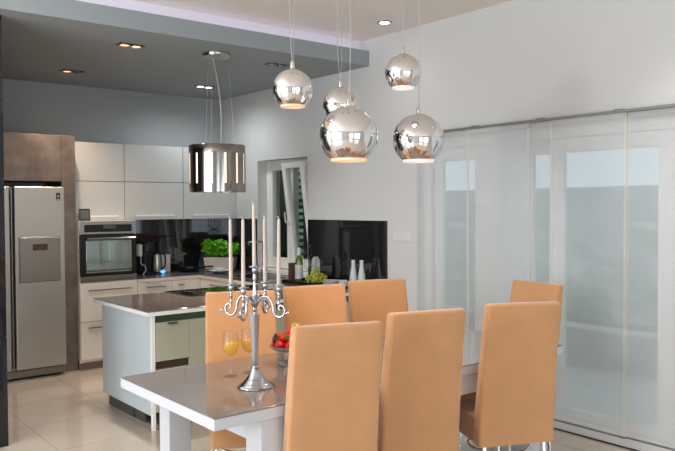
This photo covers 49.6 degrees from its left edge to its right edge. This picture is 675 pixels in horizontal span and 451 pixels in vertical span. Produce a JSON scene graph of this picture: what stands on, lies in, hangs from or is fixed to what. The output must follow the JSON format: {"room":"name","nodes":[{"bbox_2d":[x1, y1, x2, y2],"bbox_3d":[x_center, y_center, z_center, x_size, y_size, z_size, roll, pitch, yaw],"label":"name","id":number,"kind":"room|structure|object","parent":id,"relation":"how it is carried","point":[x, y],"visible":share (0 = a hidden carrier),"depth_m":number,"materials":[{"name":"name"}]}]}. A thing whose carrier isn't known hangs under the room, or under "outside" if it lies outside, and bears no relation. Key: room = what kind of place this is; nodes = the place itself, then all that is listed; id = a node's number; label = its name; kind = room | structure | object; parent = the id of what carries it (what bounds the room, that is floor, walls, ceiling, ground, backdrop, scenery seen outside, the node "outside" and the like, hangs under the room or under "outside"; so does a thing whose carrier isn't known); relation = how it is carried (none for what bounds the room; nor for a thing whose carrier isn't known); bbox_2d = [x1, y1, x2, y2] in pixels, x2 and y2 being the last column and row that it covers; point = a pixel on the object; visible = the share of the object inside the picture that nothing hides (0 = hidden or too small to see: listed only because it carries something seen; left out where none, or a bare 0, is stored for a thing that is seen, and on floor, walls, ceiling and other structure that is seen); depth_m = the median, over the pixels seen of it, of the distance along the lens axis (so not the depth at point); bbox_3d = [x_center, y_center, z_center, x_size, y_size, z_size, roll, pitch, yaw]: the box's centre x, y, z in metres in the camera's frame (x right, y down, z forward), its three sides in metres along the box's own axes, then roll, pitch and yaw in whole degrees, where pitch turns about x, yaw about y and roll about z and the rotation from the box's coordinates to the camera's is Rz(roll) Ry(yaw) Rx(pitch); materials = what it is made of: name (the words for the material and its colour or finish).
{"room":"dining room","nodes":[
{"label":"dining room","id":0,"kind":"room"},
{"bbox_2d":[0,15,8,447],"bbox_3d":[-3.493,0.035,5.460,1.240,2.880,2.520,-2,2,-39],"label":"wall","id":1,"kind":"structure","parent":0,"point":[4,438],"depth_m":4.87,"materials":[{"name":"black paint"}]},
{"bbox_2d":[2,78,220,186],"bbox_3d":[-4.288,-0.109,6.564,8.000,3.120,0.200,-2,2,-39],"label":"wall","id":2,"kind":"structure","parent":0,"point":[88,114],"depth_m":7.88,"materials":[{"name":"grey paint"}]},
{"bbox_2d":[75,142,123,181],"bbox_3d":[-2.564,-0.653,7.594,0.567,0.393,0.350,-2,2,-39],"label":"upper cabinet","id":3,"kind":"object","parent":2,"relation":"attached to","point":[95,162],"visible":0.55,"depth_m":7.47,"materials":[{"name":"grey"}]},
{"bbox_2d":[75,181,124,220],"bbox_3d":[-2.551,-0.254,7.592,0.567,0.398,0.384,-2,2,-39],"label":"upper cabinet","id":4,"kind":"object","parent":2,"relation":"attached to","point":[105,200],"visible":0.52,"depth_m":7.49,"materials":[{"name":"grey"}]},
{"bbox_2d":[124,182,182,219],"bbox_3d":[-2.067,-0.266,7.984,0.673,0.398,0.384,-2,2,-39],"label":"upper cabinet","id":5,"kind":"object","parent":2,"relation":"attached to","point":[142,200],"visible":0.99,"depth_m":7.85,"materials":[{"name":"grey"}]},
{"bbox_2d":[124,144,182,182],"bbox_3d":[-2.079,-0.666,7.987,0.673,0.393,0.350,-2,2,-39],"label":"upper cabinet","id":6,"kind":"object","parent":2,"relation":"attached to","point":[142,163],"visible":0.96,"depth_m":7.84,"materials":[{"name":"grey"}]},
{"bbox_2d":[136,218,221,272],"bbox_3d":[-1.909,0.222,8.364,1.337,0.594,0.007,-2,2,-39],"label":"backsplash","id":7,"kind":"structure","parent":2,"relation":"attached to","point":[182,239],"depth_m":8.43,"materials":[{"name":"black glass"}]},
{"bbox_2d":[183,147,188,182],"bbox_3d":[-1.558,-0.680,8.409,0.661,0.393,0.350,-2,2,-39],"label":"upper cabinet","id":8,"kind":"object","parent":2,"relation":"attached to","point":[185,149],"visible":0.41,"depth_m":8.09,"materials":[{"name":"grey"}]},
{"bbox_2d":[183,183,234,218],"bbox_3d":[-1.545,-0.280,8.406,0.661,0.398,0.384,-2,2,-39],"label":"upper cabinet","id":9,"kind":"object","parent":2,"relation":"attached to","point":[195,205],"visible":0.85,"depth_m":8.26,"materials":[{"name":"grey"}]},
{"bbox_2d":[0,0,368,99],"bbox_3d":[-3.447,-1.470,5.362,7.450,0.135,2.680,-2,2,-39],"label":"ceiling","id":10,"kind":"structure","parent":0,"point":[41,39],"depth_m":6.12,"materials":[{"name":"grey paint"}]},
{"bbox_2d":[60,69,83,73],"bbox_3d":[-2.485,-1.440,6.837,0.200,0.012,0.100,-2,2,-39],"label":"recessed light","id":11,"kind":"object","parent":10,"relation":"in","point":[62,70],"visible":1,"depth_m":6.82,"materials":[{"name":"black plastic"}]},
{"bbox_2d":[116,42,143,48],"bbox_3d":[-1.632,-1.417,5.752,0.200,0.012,0.100,-2,2,-39],"label":"recessed light","id":12,"kind":"object","parent":10,"relation":"in","point":[121,44],"visible":1,"depth_m":5.74,"materials":[{"name":"black plastic"}]},
{"bbox_2d":[194,85,214,87],"bbox_3d":[-1.409,-1.470,7.733,0.200,0.012,0.100,-2,2,-39],"label":"recessed light","id":13,"kind":"object","parent":10,"relation":"in","point":[199,86],"visible":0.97,"depth_m":7.71,"materials":[{"name":"silver plastic"}]},
{"bbox_2d":[189,51,245,192],"bbox_3d":[-1.011,-0.858,6.125,0.470,1.155,0.471,-2,2,-39],"label":"range hood","id":14,"kind":"object","parent":10,"relation":"hanging from","point":[220,167],"visible":1,"depth_m":5.94,"materials":[{"name":"silver metal"}]},
{"bbox_2d":[264,62,288,66],"bbox_3d":[-0.550,-1.444,6.577,0.200,0.012,0.100,-2,2,-39],"label":"recessed light","id":15,"kind":"object","parent":10,"relation":"in","point":[270,63],"visible":1,"depth_m":6.56,"materials":[{"name":"silver plastic"}]},
{"bbox_2d":[77,0,360,49],"bbox_3d":[-3.485,-1.591,5.405,7.450,0.105,2.560,-2,2,-39],"label":"cove","id":16,"kind":"object","parent":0,"point":[125,4],"visible":0.2,"depth_m":5.83,"materials":[{"name":"white paint"}]},
{"bbox_2d":[0,363,632,450],"bbox_3d":[-0.849,1.593,2.372,8.000,0.100,11.100,-2,2,-39],"label":"floor","id":17,"kind":"structure","parent":0,"point":[71,410],"depth_m":5.41,"materials":[{"name":"beige tile"}]},
{"bbox_2d":[4,186,65,380],"bbox_3d":[-3.145,0.535,6.922,0.920,1.800,0.624,-2,2,-39],"label":"refrigerator","id":18,"kind":"object","parent":17,"relation":"on","point":[34,216],"visible":0.99,"depth_m":6.80,"materials":[{"name":"silver metal"}]},
{"bbox_2d":[3,132,77,371],"bbox_3d":[-3.179,0.283,7.000,1.165,2.300,0.528,-2,2,-39],"label":"surround","id":19,"kind":"object","parent":17,"relation":"on","point":[49,160],"visible":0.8,"depth_m":7.07,"materials":[{"name":"brown laminate"}]},
{"bbox_2d":[76,220,136,369],"bbox_3d":[-2.459,0.681,7.524,0.589,1.470,0.632,-2,2,-39],"label":"cabinet","id":20,"kind":"object","parent":17,"relation":"on","point":[89,314],"visible":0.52,"depth_m":7.21,"materials":[{"name":"beige"}]},
{"bbox_2d":[79,209,89,220],"bbox_3d":[-2.529,-0.108,7.295,0.107,0.120,0.085,-1,2,-22],"label":"photo frame","id":21,"kind":"object","parent":20,"relation":"on","point":[84,214],"visible":1,"depth_m":7.27,"materials":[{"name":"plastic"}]},
{"bbox_2d":[79,221,136,282],"bbox_3d":[-2.421,0.253,7.463,0.583,0.596,0.526,-2,2,-39],"label":"oven","id":22,"kind":"object","parent":20,"relation":"in","point":[107,249],"visible":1,"depth_m":7.28,"materials":[{"name":"silver metal"}]},
{"bbox_2d":[137,280,171,293],"bbox_3d":[-2.079,0.992,7.841,0.385,0.828,0.634,-2,2,-39],"label":"base cabinet","id":23,"kind":"object","parent":17,"relation":"on","point":[155,286],"visible":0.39,"depth_m":7.60,"materials":[{"name":"beige"}]},
{"bbox_2d":[172,278,200,290],"bbox_3d":[-1.792,0.984,8.073,0.348,0.828,0.634,-2,2,-39],"label":"base cabinet","id":24,"kind":"object","parent":17,"relation":"on","point":[182,284],"visible":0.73,"depth_m":7.84,"materials":[{"name":"beige"}]},
{"bbox_2d":[201,278,238,287],"bbox_3d":[-1.010,0.987,7.821,0.649,0.828,0.790,-2,2,-39],"label":"base cabinet","id":25,"kind":"object","parent":17,"relation":"on","point":[205,283],"visible":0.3,"depth_m":7.75,"materials":[{"name":"beige"}]},
{"bbox_2d":[136,269,303,284],"bbox_3d":[-1.328,0.556,7.663,1.344,0.041,1.839,-2,2,-39],"label":"countertop","id":26,"kind":"structure","parent":25,"relation":"on","point":[172,275],"depth_m":7.76,"materials":[{"name":"beige"}]},
{"bbox_2d":[136,241,154,274],"bbox_3d":[-2.100,0.352,7.934,0.135,0.360,0.280,-2,2,-39],"label":"coffee maker","id":27,"kind":"object","parent":26,"relation":"on","point":[144,249],"visible":0.98,"depth_m":7.90,"materials":[{"name":"black plastic"}]},
{"bbox_2d":[145,271,154,274],"bbox_3d":[-2.023,0.516,7.885,0.075,0.035,0.100,-2,2,-39],"label":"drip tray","id":28,"kind":"object","parent":27,"relation":"on","point":[146,272],"depth_m":7.86,"materials":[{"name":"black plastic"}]},
{"bbox_2d":[152,251,165,273],"bbox_3d":[-1.960,0.407,7.997,0.152,0.247,0.116,0,2,-3],"label":"kettle","id":29,"kind":"object","parent":26,"relation":"on","point":[157,267],"visible":0.95,"depth_m":7.96,"materials":[{"name":"silver metal"}]},
{"bbox_2d":[162,254,170,271],"bbox_3d":[-1.960,0.424,8.217,0.131,0.200,0.106,-2,2,-39],"label":"tin","id":30,"kind":"object","parent":26,"relation":"on","point":[167,267],"visible":0.49,"depth_m":8.19,"materials":[{"name":"silver metal"}]},
{"bbox_2d":[177,265,212,272],"bbox_3d":[-1.630,0.488,8.268,0.365,0.067,0.274,-2,2,-39],"label":"frying pan","id":31,"kind":"object","parent":26,"relation":"on","point":[185,269],"visible":1,"depth_m":8.18,"materials":[{"name":"black metal"}]},
{"bbox_2d":[177,266,199,272],"bbox_3d":[-1.678,0.496,8.241,0.256,0.052,0.256,-2,2,-39],"label":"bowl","id":32,"kind":"object","parent":31,"relation":"on","point":[185,269],"depth_m":8.16,"materials":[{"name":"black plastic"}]},
{"bbox_2d":[208,269,228,272],"bbox_3d":[-1.306,0.508,8.067,0.240,0.034,0.240,-2,2,-39],"label":"serving dish","id":33,"kind":"object","parent":26,"relation":"on","point":[212,270],"visible":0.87,"depth_m":8.02,"materials":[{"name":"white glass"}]},
{"bbox_2d":[214,268,224,270],"bbox_3d":[-1.306,0.492,8.066,0.124,0.045,0.123,-2,2,-39],"label":"bowl","id":34,"kind":"object","parent":33,"relation":"on","point":[215,269],"visible":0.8,"depth_m":8.02,"materials":[{"name":"white ceramic"}]},
{"bbox_2d":[200,238,239,270],"bbox_3d":[-1.348,0.332,8.372,0.464,0.369,0.206,0,2,11],"label":"planter","id":35,"kind":"object","parent":26,"relation":"on","point":[221,247],"visible":0.91,"depth_m":8.33,"materials":[{"name":"white ceramic"}]},
{"bbox_2d":[224,273,285,279],"bbox_3d":[-0.862,0.531,7.615,0.380,0.006,0.600,-2,2,-39],"label":"sink","id":36,"kind":"object","parent":26,"relation":"in","point":[247,276],"visible":0.61,"depth_m":7.61,"materials":[{"name":"silver metal"}]},
{"bbox_2d":[247,241,262,273],"bbox_3d":[-0.848,0.347,7.803,0.226,0.364,0.112,-2,2,-39],"label":"faucet","id":37,"kind":"object","parent":26,"relation":"on","point":[248,242],"visible":0.43,"depth_m":7.87,"materials":[{"name":"silver metal"}]},
{"bbox_2d":[102,296,348,431],"bbox_3d":[-0.744,1.027,6.245,2.220,0.828,0.955,-2,2,-39],"label":"base cabinet","id":38,"kind":"object","parent":17,"relation":"on","point":[132,343],"visible":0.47,"depth_m":5.42,"materials":[{"name":"grey laminate"}]},
{"bbox_2d":[93,282,347,316],"bbox_3d":[-0.781,0.593,6.248,2.273,0.036,1.040,-2,2,-39],"label":"countertop","id":39,"kind":"structure","parent":38,"relation":"on","point":[160,303],"depth_m":5.64,"materials":[{"name":"polished grey stone"}]},
{"bbox_2d":[165,284,271,296],"bbox_3d":[-1.034,0.568,6.399,0.820,0.009,0.455,-2,2,-39],"label":"cooktop","id":40,"kind":"object","parent":39,"relation":"in","point":[199,291],"visible":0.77,"depth_m":6.35,"materials":[{"name":"black glass"}]},
{"bbox_2d":[282,277,322,284],"bbox_3d":[-0.248,0.537,7.000,0.360,0.030,0.490,-2,2,-39],"label":"serving tray","id":41,"kind":"object","parent":39,"relation":"on","point":[304,282],"visible":0.36,"depth_m":6.89,"materials":[{"name":"black plastic"}]},
{"bbox_2d":[288,263,294,280],"bbox_3d":[-0.443,0.453,7.101,0.052,0.180,0.055,-2,2,-39],"label":"box","id":42,"kind":"object","parent":41,"relation":"on","point":[291,266],"visible":0.78,"depth_m":7.08,"materials":[{"name":"brown wood"}]},
{"bbox_2d":[295,248,302,281],"bbox_3d":[-0.373,0.379,7.069,0.078,0.328,0.078,-2,2,-39],"label":"wine bottle","id":43,"kind":"object","parent":41,"relation":"on","point":[298,261],"visible":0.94,"depth_m":7.04,"materials":[{"name":"green glass"}]},
{"bbox_2d":[312,257,319,272],"bbox_3d":[-0.213,0.423,7.135,0.060,0.235,0.060,-2,2,-39],"label":"jar","id":44,"kind":"object","parent":41,"relation":"on","point":[315,261],"visible":0.54,"depth_m":7.11,"materials":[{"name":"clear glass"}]},
{"bbox_2d":[305,269,327,282],"bbox_3d":[-0.197,0.474,6.874,0.214,0.147,0.220,-1,2,-27],"label":"grape bunch","id":45,"kind":"object","parent":41,"relation":"on","point":[318,277],"visible":0.93,"depth_m":6.83,"materials":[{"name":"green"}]},
{"bbox_2d":[338,280,346,287],"bbox_3d":[0.055,0.528,6.594,0.084,0.066,0.106,-2,2,-39],"label":"glass cup","id":46,"kind":"object","parent":39,"relation":"on","point":[343,282],"visible":0.43,"depth_m":6.57,"materials":[{"name":"glass"}]},
{"bbox_2d":[349,260,357,280],"bbox_3d":[0.146,0.437,6.693,0.080,0.243,0.080,-2,2,-39],"label":"bottle","id":47,"kind":"object","parent":39,"relation":"on","point":[353,274],"visible":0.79,"depth_m":6.67,"materials":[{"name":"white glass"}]},
{"bbox_2d":[358,260,365,279],"bbox_3d":[0.220,0.437,6.649,0.080,0.243,0.080,-2,2,-39],"label":"bottle","id":48,"kind":"object","parent":39,"relation":"on","point":[361,275],"visible":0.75,"depth_m":6.63,"materials":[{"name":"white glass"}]},
{"bbox_3d":[-0.051,0.550,6.709,0.170,0.017,0.170,-2,2,-39],"label":"dinner plate","id":49,"kind":"object","parent":39,"relation":"on","visible":0},
{"bbox_3d":[-0.051,0.541,6.709,0.170,0.017,0.170,-2,2,-39],"label":"dinner plate","id":50,"kind":"object","parent":49,"relation":"on","visible":0},
{"bbox_3d":[-0.051,0.531,6.709,0.170,0.017,0.170,-2,2,-39],"label":"dinner plate","id":51,"kind":"object","parent":50,"relation":"on","visible":0},
{"bbox_3d":[-0.051,0.522,6.709,0.170,0.017,0.170,-2,2,-39],"label":"dinner plate","id":52,"kind":"object","parent":51,"relation":"on","visible":0},
{"bbox_2d":[323,279,337,281],"bbox_3d":[-0.051,0.512,6.708,0.170,0.017,0.170,-2,2,-39],"label":"dinner plate","id":53,"kind":"object","parent":52,"relation":"on","point":[328,280],"visible":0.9,"depth_m":6.75,"materials":[{"name":"white ceramic"}]},
{"bbox_2d":[205,290,277,450],"bbox_3d":[-0.511,0.944,4.038,0.424,1.107,0.576,-1,2,-12],"label":"dining chair","id":54,"kind":"object","parent":17,"relation":"on","point":[227,337],"visible":0.37,"depth_m":4.20,"materials":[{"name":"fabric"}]},
{"bbox_2d":[283,284,347,331],"bbox_3d":[-0.042,0.933,4.351,0.424,1.107,0.576,-1,2,-23],"label":"dining chair","id":55,"kind":"object","parent":17,"relation":"on","point":[307,304],"visible":0.23,"depth_m":4.53,"materials":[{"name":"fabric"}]},
{"bbox_2d":[283,321,382,450],"bbox_3d":[-0.094,0.961,3.320,0.424,1.107,0.576,-1,2,-22],"label":"dining chair","id":56,"kind":"object","parent":17,"relation":"on","point":[333,388],"visible":0.9,"depth_m":3.07,"materials":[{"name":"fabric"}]},
{"bbox_2d":[121,329,562,450],"bbox_3d":[0.141,1.115,4.016,2.374,0.760,0.932,-2,2,-39],"label":"dining table","id":57,"kind":"object","parent":17,"relation":"on","point":[208,395],"visible":0.46,"depth_m":3.43,"materials":[{"name":"grey"}]},
{"bbox_2d":[220,266,289,390],"bbox_3d":[-0.385,0.471,3.402,0.258,0.565,0.258,-1,2,-27],"label":"candelabra","id":58,"kind":"object","parent":57,"relation":"on","point":[255,380],"visible":1,"depth_m":3.39,"materials":[{"name":"silver metal"}]},
{"bbox_2d":[228,216,232,283],"bbox_3d":[-0.502,0.116,3.429,0.020,0.322,0.019,-2,2,-39],"label":"taper candle","id":59,"kind":"object","parent":58,"relation":"on","point":[230,220],"visible":0.98,"depth_m":3.42,"materials":[{"name":"beige wax"}]},
{"bbox_2d":[225,283,236,293],"bbox_3d":[-0.501,0.298,3.434,0.054,0.050,0.054,-2,2,-39],"label":"candle cup","id":60,"kind":"object","parent":58,"relation":"on","point":[230,286],"depth_m":3.43,"materials":[{"name":"silver metal"}]},
{"bbox_2d":[241,217,244,287],"bbox_3d":[-0.424,0.119,3.278,0.020,0.323,0.020,-2,2,-39],"label":"taper candle","id":61,"kind":"object","parent":58,"relation":"on","point":[242,220],"visible":1,"depth_m":3.27,"materials":[{"name":"beige wax"}]},
{"bbox_2d":[237,286,248,297],"bbox_3d":[-0.423,0.301,3.282,0.054,0.050,0.054,-2,2,-39],"label":"candle cup","id":62,"kind":"object","parent":58,"relation":"on","point":[243,290],"depth_m":3.27,"materials":[{"name":"silver metal"}]},
{"bbox_2d":[251,201,255,265],"bbox_3d":[-0.388,0.039,3.390,0.020,0.308,0.020,-2,2,-39],"label":"taper candle","id":63,"kind":"object","parent":58,"relation":"on","point":[253,204],"visible":0.99,"depth_m":3.38,"materials":[{"name":"beige wax"}]},
{"bbox_2d":[249,266,259,274],"bbox_3d":[-0.387,0.213,3.395,0.054,0.050,0.054,-2,2,-39],"label":"candle cup","id":64,"kind":"object","parent":58,"relation":"on","point":[254,268],"depth_m":3.38,"materials":[{"name":"silver metal"}]},
{"bbox_2d":[262,215,266,281],"bbox_3d":[-0.350,0.113,3.506,0.019,0.323,0.021,0,2,13],"label":"taper candle","id":65,"kind":"object","parent":58,"relation":"on","point":[264,219],"visible":0.99,"depth_m":3.50,"materials":[{"name":"beige wax"}]},
{"bbox_2d":[259,281,269,291],"bbox_3d":[-0.349,0.295,3.512,0.054,0.050,0.054,-2,2,-39],"label":"candle cup","id":66,"kind":"object","parent":58,"relation":"on","point":[264,285],"depth_m":3.50,"materials":[{"name":"silver metal"}]},
{"bbox_2d":[273,284,283,295],"bbox_3d":[-0.271,0.299,3.360,0.054,0.050,0.054,-2,2,-39],"label":"candle cup","id":67,"kind":"object","parent":58,"relation":"on","point":[278,288],"depth_m":3.35,"materials":[{"name":"silver metal"}]},
{"bbox_2d":[277,216,280,285],"bbox_3d":[-0.272,0.117,3.355,0.020,0.322,0.019,-2,2,-39],"label":"taper candle","id":68,"kind":"object","parent":58,"relation":"on","point":[278,220],"visible":1,"depth_m":3.35,"materials":[{"name":"beige wax"}]},
{"bbox_2d":[269,344,288,365],"bbox_3d":[-0.268,0.690,3.906,0.196,0.099,0.196,-2,2,-39],"label":"fruit bowl","id":69,"kind":"object","parent":57,"relation":"on","point":[286,351],"visible":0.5,"depth_m":3.87,"materials":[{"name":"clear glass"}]},
{"bbox_2d":[274,340,284,348],"bbox_3d":[-0.307,0.628,3.854,0.053,0.047,0.047,-2,2,-39],"label":"strawberry","id":70,"kind":"object","parent":69,"relation":"on","point":[279,344],"visible":0.99,"depth_m":3.84,"materials":[{"name":"red food"}]},
{"bbox_2d":[279,333,286,340],"bbox_3d":[-0.287,0.592,3.874,0.049,0.047,0.044,0,2,-2],"label":"strawberry","id":71,"kind":"object","parent":70,"relation":"on","point":[282,337],"visible":1,"depth_m":3.86,"materials":[{"name":"red food"}]},
{"bbox_2d":[348,278,407,335],"bbox_3d":[0.353,0.922,4.683,0.424,1.107,0.576,-1,2,-19],"label":"dining chair","id":72,"kind":"object","parent":17,"relation":"on","point":[373,299],"visible":0.2,"depth_m":4.86,"materials":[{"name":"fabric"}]},
{"bbox_2d":[377,308,465,450],"bbox_3d":[0.326,0.949,3.690,0.424,1.107,0.576,-1,2,-23],"label":"dining chair","id":73,"kind":"object","parent":17,"relation":"on","point":[421,376],"visible":0.9,"depth_m":3.45,"materials":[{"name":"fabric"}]},
{"bbox_2d":[459,301,560,450],"bbox_3d":[0.882,0.939,3.969,0.424,1.107,0.576,-1,2,-14],"label":"dining chair","id":74,"kind":"object","parent":17,"relation":"on","point":[513,404],"visible":0.96,"depth_m":3.73,"materials":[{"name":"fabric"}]},
{"bbox_2d":[459,279,563,450],"bbox_3d":[1.071,0.921,4.599,0.576,1.107,0.424,-1,2,-30],"label":"dining chair","id":75,"kind":"object","parent":17,"relation":"on","point":[522,290],"visible":0.2,"depth_m":4.64,"materials":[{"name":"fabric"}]},
{"bbox_2d":[133,0,512,41],"bbox_3d":[-0.866,-1.651,2.287,8.000,0.150,11.100,-2,2,-39],"label":"ceiling","id":76,"kind":"structure","parent":0,"point":[311,16],"depth_m":5.71,"materials":[{"name":"beige paint"}]},
{"bbox_2d":[272,0,312,108],"bbox_3d":[-0.233,-1.111,3.732,0.208,1.011,0.208,-2,2,-42],"label":"globe pendant","id":77,"kind":"object","parent":76,"relation":"hanging from","point":[292,88],"visible":1,"depth_m":3.67,"materials":[{"name":"silver metal"}]},
{"bbox_2d":[323,5,357,115],"bbox_3d":[0.015,-1.113,4.165,0.204,1.034,0.204,-2,2,-39],"label":"globe pendant","id":78,"kind":"object","parent":76,"relation":"hanging from","point":[336,98],"visible":0.66,"depth_m":4.10,"materials":[{"name":"silver metal"}]},
{"bbox_2d":[319,17,377,162],"bbox_3d":[0.055,-0.975,3.763,0.304,1.288,0.304,-1,2,-16],"label":"globe pendant","id":79,"kind":"object","parent":76,"relation":"hanging from","point":[348,133],"visible":1,"depth_m":3.67,"materials":[{"name":"silver metal"}]},
{"bbox_2d":[377,20,391,23],"bbox_3d":[0.388,-1.677,6.031,0.124,0.008,0.124,-2,2,-39],"label":"recessed light","id":80,"kind":"object","parent":76,"relation":"in","point":[381,21],"visible":1,"depth_m":6.02,"materials":[{"name":"silver metal"}]},
{"bbox_2d":[385,21,421,90],"bbox_3d":[0.363,-1.194,4.046,0.204,0.870,0.204,1,2,41],"label":"globe pendant","id":81,"kind":"object","parent":76,"relation":"hanging from","point":[403,72],"visible":1,"depth_m":3.98,"materials":[{"name":"silver metal"}]},
{"bbox_2d":[393,0,444,162],"bbox_3d":[0.474,-1.003,4.281,0.304,1.263,0.304,-1,2,-16],"label":"globe pendant","id":82,"kind":"object","parent":76,"relation":"hanging from","point":[418,137],"visible":0.98,"depth_m":4.18,"materials":[{"name":"silver metal"}]},
{"bbox_2d":[221,0,674,310],"bbox_3d":[2.158,-0.093,4.643,0.300,3.120,10.900,-2,2,-39],"label":"wall","id":83,"kind":"structure","parent":0,"point":[515,60],"depth_m":5.84,"materials":[{"name":"grey paint"}]},
{"bbox_2d":[235,193,236,217],"bbox_3d":[-1.290,-0.486,8.632,0.022,0.797,0.348,-2,2,-39],"label":"filler panel","id":84,"kind":"object","parent":83,"relation":"attached to","point":[235,193],"visible":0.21,"depth_m":8.50,"materials":[{"name":"grey"}]},
{"bbox_2d":[222,218,257,271],"bbox_3d":[-1.143,0.215,8.485,0.007,0.594,0.766,-2,2,-39],"label":"backsplash","id":85,"kind":"structure","parent":83,"relation":"attached to","point":[236,222],"depth_m":8.46,"materials":[{"name":"black glass"}]},
{"bbox_2d":[259,267,307,276],"bbox_3d":[-0.548,0.504,7.863,0.120,0.043,0.920,-2,2,-39],"label":"window sill","id":86,"kind":"structure","parent":83,"relation":"attached to","point":[269,270],"depth_m":7.92,"materials":[{"name":"white plastic"}]},
{"bbox_2d":[267,158,307,270],"bbox_3d":[-0.539,-0.118,7.857,0.227,1.190,0.930,-2,2,-39],"label":"window","id":87,"kind":"structure","parent":83,"relation":"in","point":[289,168],"depth_m":7.87,"materials":[{"name":"white plastic"}]},
{"bbox_2d":[308,220,387,282],"bbox_3d":[0.073,0.247,6.984,0.007,0.596,1.180,-2,2,-39],"label":"backsplash","id":88,"kind":"structure","parent":83,"relation":"attached to","point":[335,243],"depth_m":6.96,"materials":[{"name":"black glass"}]},
{"bbox_2d":[393,232,411,241],"bbox_3d":[0.570,0.099,6.361,0.014,0.082,0.225,-2,2,-39],"label":"light switch","id":89,"kind":"object","parent":83,"relation":"attached to","point":[397,236],"visible":1,"depth_m":6.36,"materials":[{"name":"white plastic"}]},
{"bbox_2d":[443,104,674,132],"bbox_3d":[1.757,-0.744,4.831,0.059,0.027,3.520,-2,2,-39],"label":"rail","id":90,"kind":"object","parent":83,"relation":"attached to","point":[614,111],"visible":0.66,"depth_m":5.01,"materials":[{"name":"grey metal"}]},
{"bbox_2d":[416,130,466,328],"bbox_3d":[0.855,0.301,5.996,0.012,2.119,0.590,-2,2,-39],"label":"sheer curtain","id":91,"kind":"object","parent":90,"relation":"hanging from","point":[441,184],"visible":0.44,"depth_m":5.97,"materials":[{"name":"grey fabric"}]},
{"bbox_2d":[466,123,529,331],"bbox_3d":[1.204,0.311,5.536,0.012,2.119,0.595,-2,2,-39],"label":"sheer curtain","id":92,"kind":"object","parent":90,"relation":"hanging from","point":[497,158],"visible":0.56,"depth_m":5.52,"materials":[{"name":"grey fabric"}]},
{"bbox_2d":[529,121,549,282],"bbox_3d":[1.343,0.314,5.394,0.010,2.119,0.580,-2,2,-39],"label":"sheer curtain","id":93,"kind":"object","parent":90,"relation":"hanging from","point":[539,132],"visible":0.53,"depth_m":5.24,"materials":[{"name":"grey fabric"}]},
{"bbox_2d":[549,112,626,438],"bbox_3d":[1.684,0.324,4.944,0.012,2.119,0.580,-2,2,-39],"label":"sheer curtain","id":94,"kind":"object","parent":90,"relation":"hanging from","point":[588,155],"visible":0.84,"depth_m":4.92,"materials":[{"name":"grey fabric"}]},
{"bbox_2d":[625,107,674,450],"bbox_3d":[2.062,0.334,4.506,0.012,2.119,0.595,-2,2,-39],"label":"sheer curtain","id":95,"kind":"object","parent":90,"relation":"hanging from","point":[650,204],"visible":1,"depth_m":4.61,"materials":[{"name":"grey fabric"}]},
{"bbox_2d":[553,421,671,450],"bbox_3d":[1.885,1.414,5.046,0.280,0.081,3.420,-2,2,-39],"label":"trim","id":96,"kind":"structure","parent":83,"relation":"attached to","point":[632,444],"depth_m":4.90,"materials":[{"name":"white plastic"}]},
{"label":"outside","id":97,"kind":"structure","parent":0,"visible":0},
{"bbox_2d":[280,167,307,271],"bbox_3d":[-0.345,-0.073,8.150,0.040,1.724,1.580,-2,2,-39],"label":"roller shutter","id":98,"kind":"object","parent":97,"point":[283,226],"visible":0.2,"depth_m":8.46,"materials":[{"name":"grey"}]},
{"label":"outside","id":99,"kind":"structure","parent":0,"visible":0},
{"bbox_3d":[5.332,1.454,7.569,8.250,0.080,17.000,-2,2,-39],"label":"floor","id":100,"kind":"structure","parent":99,"visible":0},
{"bbox_2d":[298,169,303,258],"bbox_3d":[-0.169,0.275,9.507,0.772,2.739,2.692,-2,2,-39],"label":"foliage","id":101,"kind":"object","parent":100,"relation":"on","point":[299,183],"visible":0.02,"depth_m":9.44,"materials":[{"name":"green plant"}]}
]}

